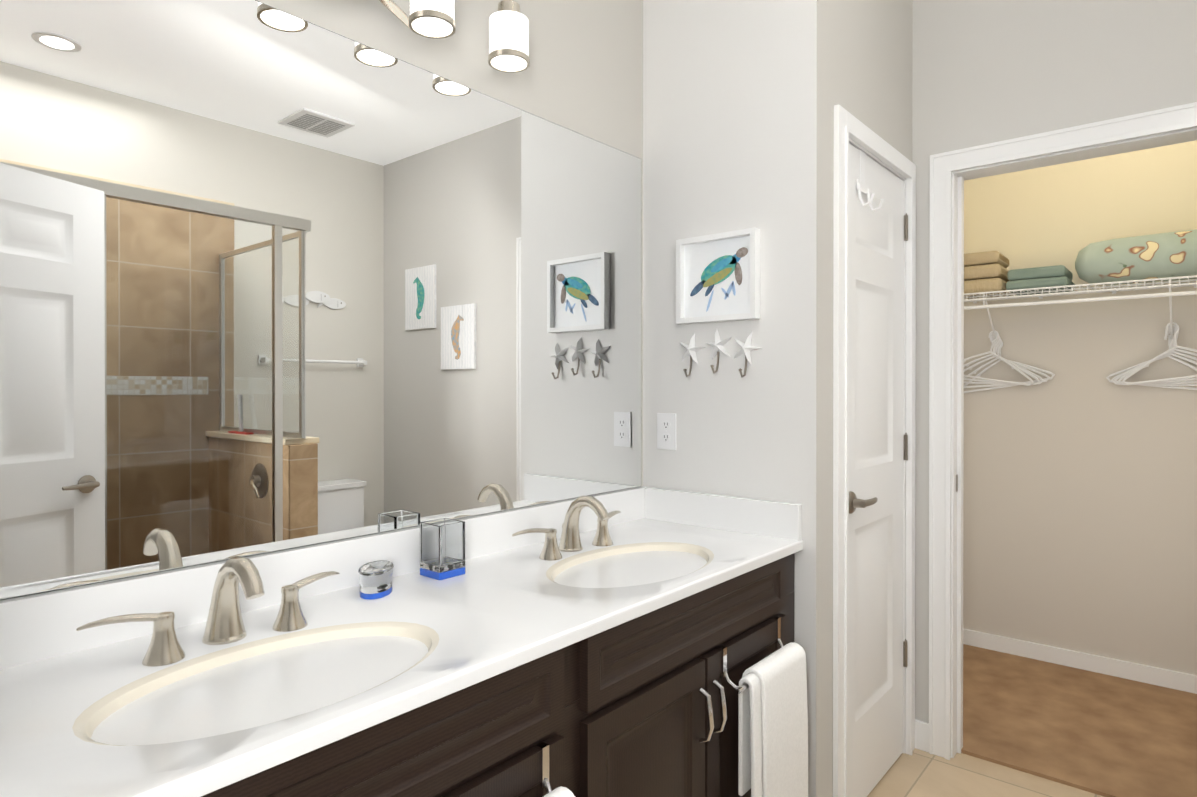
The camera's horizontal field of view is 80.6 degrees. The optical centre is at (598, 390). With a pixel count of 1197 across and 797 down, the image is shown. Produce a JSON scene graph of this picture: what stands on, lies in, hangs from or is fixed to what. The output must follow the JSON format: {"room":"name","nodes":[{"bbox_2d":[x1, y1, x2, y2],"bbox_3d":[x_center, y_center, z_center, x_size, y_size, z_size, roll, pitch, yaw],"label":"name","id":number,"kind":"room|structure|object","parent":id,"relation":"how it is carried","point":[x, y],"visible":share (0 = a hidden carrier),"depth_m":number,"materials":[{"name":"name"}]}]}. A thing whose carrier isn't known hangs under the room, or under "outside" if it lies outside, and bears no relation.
{"room":"bathroom","nodes":[
{"label":"bathroom","id":0,"kind":"room"},
{"bbox_2d":[0,0,1196,796],"bbox_3d":[0.074,-0.097,-0.054,2.910,2.790,0.110,0,0,40],"label":"wall","id":1,"kind":"structure","parent":0,"point":[714,116],"depth_m":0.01,"materials":[{"name":"grey paint"}]},
{"bbox_2d":[0,0,640,599],"bbox_3d":[-0.430,-0.215,1.609,0.005,1.056,1.751,0,0,40],"label":"mirror","id":2,"kind":"object","parent":1,"relation":"attached to","point":[274,278],"visible":1,"depth_m":1.37,"materials":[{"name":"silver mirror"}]},
{"bbox_2d":[379,0,455,38],"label":"sconce","id":3,"kind":"object","parent":1,"relation":"attached to","point":[434,19],"depth_m":1.51,"materials":[{"name":"white glass"}]},
{"bbox_2d":[488,0,529,72],"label":"sconce","id":4,"kind":"object","parent":1,"relation":"attached to","point":[508,36],"depth_m":1.66,"materials":[{"name":"white glass"}]},
{"bbox_2d":[657,413,675,449],"bbox_3d":[0.215,0.130,2.229,0.070,0.114,0.007,0,0,40],"label":"electrical outlet","id":5,"kind":"object","parent":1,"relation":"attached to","point":[666,430],"visible":1,"depth_m":2.23,"materials":[{"name":"white plastic"}]},
{"bbox_2d":[680,334,705,376],"bbox_3d":[0.276,-0.108,2.149,0.097,0.136,0.045,0,0,40],"label":"starfish","id":6,"kind":"object","parent":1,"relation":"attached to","point":[691,348],"visible":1,"depth_m":2.15,"materials":[{"name":"white metal"}]},
{"bbox_2d":[676,227,759,323],"bbox_3d":[0.351,-0.333,2.096,0.268,0.257,0.031,0,0,40],"label":"framed picture","id":7,"kind":"object","parent":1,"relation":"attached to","point":[717,277],"visible":1,"depth_m":2.09,"materials":[{"name":"white paper"}]},
{"bbox_2d":[706,329,731,372],"bbox_3d":[0.344,-0.118,2.091,0.098,0.136,0.045,0,0,40],"label":"starfish","id":8,"kind":"object","parent":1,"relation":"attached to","point":[718,344],"visible":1,"depth_m":2.09,"materials":[{"name":"white metal"}]},
{"bbox_2d":[735,331,762,376],"bbox_3d":[0.420,-0.103,2.026,0.095,0.134,0.045,0,0,40],"label":"starfish","id":9,"kind":"object","parent":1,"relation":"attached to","point":[747,347],"visible":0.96,"depth_m":2.03,"materials":[{"name":"white metal"}]},
{"bbox_2d":[848,143,907,796],"bbox_3d":[0.904,0.271,2.275,0.091,2.021,0.591,0,0,40],"label":"door","id":10,"kind":"structure","parent":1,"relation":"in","point":[878,443],"depth_m":2.28,"materials":[{"name":"white painted wood"},{"name":"aged nickel"}]},
{"bbox_2d":[833,102,1196,796],"bbox_3d":[1.343,0.229,1.380,2.610,2.128,3.944,0,0,40],"label":"trim","id":11,"kind":"structure","parent":1,"relation":"attached to","point":[949,636],"depth_m":2.47,"materials":[{"name":"white painted wood"}]},
{"bbox_2d":[867,748,1103,796],"bbox_3d":[0.472,1.346,0.512,3.030,0.100,4.100,0,0,40],"label":"floor","id":12,"kind":"structure","parent":0,"point":[918,773],"depth_m":2.33,"materials":[{"name":"beige tile"}]},
{"bbox_2d":[0,486,807,796],"bbox_3d":[-0.191,0.782,1.414,0.623,1.022,1.774,0,0,40],"label":"bathroom vanity","id":13,"kind":"object","parent":12,"relation":"on","point":[634,642],"visible":1,"depth_m":1.22,"materials":[{"name":"white stone"}]},
{"bbox_2d":[76,556,339,666],"bbox_3d":[-0.594,0.345,1.158,0.159,0.146,0.414,0,0,40],"label":"faucet","id":14,"kind":"object","parent":13,"relation":"on","point":[225,636],"depth_m":1.16,"materials":[{"name":"silver metal"}]},
{"bbox_2d":[358,561,393,599],"bbox_3d":[-0.453,0.386,1.439,0.089,0.052,0.089,0,0,40],"label":"soap dish","id":15,"kind":"object","parent":13,"relation":"on","point":[375,579],"visible":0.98,"depth_m":1.40,"materials":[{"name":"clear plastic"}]},
{"bbox_2d":[420,518,464,579],"bbox_3d":[-0.348,0.352,1.575,0.072,0.118,0.072,0,0,40],"label":"tumbler","id":16,"kind":"object","parent":13,"relation":"on","point":[442,548],"visible":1,"depth_m":1.55,"materials":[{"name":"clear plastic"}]},
{"bbox_2d":[512,496,620,559],"bbox_3d":[-0.038,0.342,1.814,0.159,0.146,0.414,0,0,40],"label":"faucet","id":17,"kind":"object","parent":13,"relation":"on","point":[605,542],"depth_m":1.82,"materials":[{"name":"silver metal"}]},
{"bbox_2d":[961,644,1196,796],"bbox_3d":[2.187,1.332,2.664,2.860,0.112,1.400,0,0,40],"label":"floor carpet","id":18,"kind":"object","parent":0,"point":[1104,735],"visible":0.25,"depth_m":2.68,"materials":[{"name":"brown carpet"}]},
{"bbox_2d":[963,140,1196,674],"bbox_3d":[2.540,-0.108,3.021,2.710,2.790,0.110,0,0,40],"label":"wall","id":19,"kind":"structure","parent":0,"point":[1080,502],"depth_m":3.21,"materials":[{"name":"beige paint"}]},
{"bbox_2d":[964,275,1196,346],"bbox_3d":[2.439,-0.320,2.832,2.383,0.265,0.309,0,0,40],"label":"closet shelf","id":20,"kind":"object","parent":19,"relation":"attached to","point":[984,298],"visible":0.62,"depth_m":3.01,"materials":[{"name":"white metal"}]},
{"bbox_2d":[964,251,1011,298],"bbox_3d":[1.825,-0.543,3.344,0.200,0.191,0.260,0,0,40],"label":"towel","id":21,"kind":"object","parent":20,"relation":"on","point":[986,271],"visible":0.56,"depth_m":3.24,"materials":[{"name":"beige fabric"}]},
{"bbox_2d":[964,331,1033,385],"bbox_3d":[1.878,-0.154,3.418,0.404,0.268,0.011,0,0,40],"label":"hanger","id":22,"kind":"object","parent":20,"relation":"hanging from","point":[1009,364],"visible":0.9,"depth_m":3.38,"materials":[{"name":"white plastic"}]},
{"bbox_2d":[964,333,1039,384],"bbox_3d":[1.900,-0.152,3.415,0.409,0.253,0.011,0,0,40],"label":"hanger","id":23,"kind":"object","parent":20,"relation":"hanging from","point":[1015,365],"visible":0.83,"depth_m":3.40,"materials":[{"name":"white plastic"}]},
{"bbox_2d":[964,335,1043,383],"bbox_3d":[1.918,-0.149,3.415,0.410,0.242,0.011,0,0,40],"label":"hanger","id":24,"kind":"object","parent":20,"relation":"hanging from","point":[991,357],"visible":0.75,"depth_m":3.42,"materials":[{"name":"white plastic"}]},
{"bbox_2d":[964,336,1049,387],"bbox_3d":[1.943,-0.135,3.409,0.409,0.253,0.011,0,0,40],"label":"hanger","id":25,"kind":"object","parent":20,"relation":"hanging from","point":[1021,365],"visible":0.67,"depth_m":3.41,"materials":[{"name":"white plastic"}]},
{"bbox_2d":[964,339,1054,392],"bbox_3d":[1.966,-0.119,3.405,0.404,0.268,0.011,0,0,40],"label":"hanger","id":26,"kind":"object","parent":20,"relation":"hanging from","point":[1029,366],"visible":0.52,"depth_m":3.42,"materials":[{"name":"white plastic"}]},
{"bbox_2d":[1006,265,1074,294],"bbox_3d":[2.001,-0.494,3.192,0.235,0.095,0.265,0,0,40],"label":"towel","id":27,"kind":"object","parent":20,"relation":"on","point":[1046,276],"visible":0.81,"depth_m":3.10,"materials":[{"name":"green fabric"}]},
{"bbox_2d":[1075,229,1196,284],"bbox_3d":[2.432,-0.548,2.823,0.870,0.193,0.255,0,0,40],"label":"bolster","id":28,"kind":"object","parent":20,"relation":"on","point":[1163,255],"visible":0.96,"depth_m":2.88,"materials":[{"name":"fabric"}]},
{"bbox_2d":[1106,332,1196,389],"bbox_3d":[2.422,-0.122,3.018,0.408,0.257,0.011,0,0,40],"label":"hanger","id":29,"kind":"object","parent":20,"relation":"hanging from","point":[1173,358],"visible":0.5,"depth_m":3.00,"materials":[{"name":"white plastic"}]},
{"bbox_2d":[1111,329,1196,385],"bbox_3d":[2.429,-0.139,2.996,0.410,0.242,0.011,0,0,40],"label":"hanger","id":30,"kind":"object","parent":20,"relation":"hanging from","point":[1173,354],"visible":0.62,"depth_m":2.99,"materials":[{"name":"white plastic"}]},
{"bbox_2d":[1114,327,1196,384],"bbox_3d":[2.430,-0.146,2.980,0.410,0.244,0.011,0,0,40],"label":"hanger","id":31,"kind":"object","parent":20,"relation":"hanging from","point":[1175,352],"visible":0.65,"depth_m":2.98,"materials":[{"name":"white plastic"}]},
{"bbox_2d":[1118,325,1196,384],"bbox_3d":[2.433,-0.150,2.962,0.408,0.255,0.011,0,0,40],"label":"hanger","id":32,"kind":"object","parent":20,"relation":"hanging from","point":[1175,349],"visible":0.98,"depth_m":2.97,"materials":[{"name":"white plastic"}]},
{"bbox_2d":[1122,322,1196,384],"bbox_3d":[2.435,-0.154,2.945,0.405,0.265,0.011,0,0,40],"label":"hanger","id":33,"kind":"object","parent":20,"relation":"hanging from","point":[1157,357],"visible":0.98,"depth_m":2.98,"materials":[{"name":"white plastic"}]}
]}

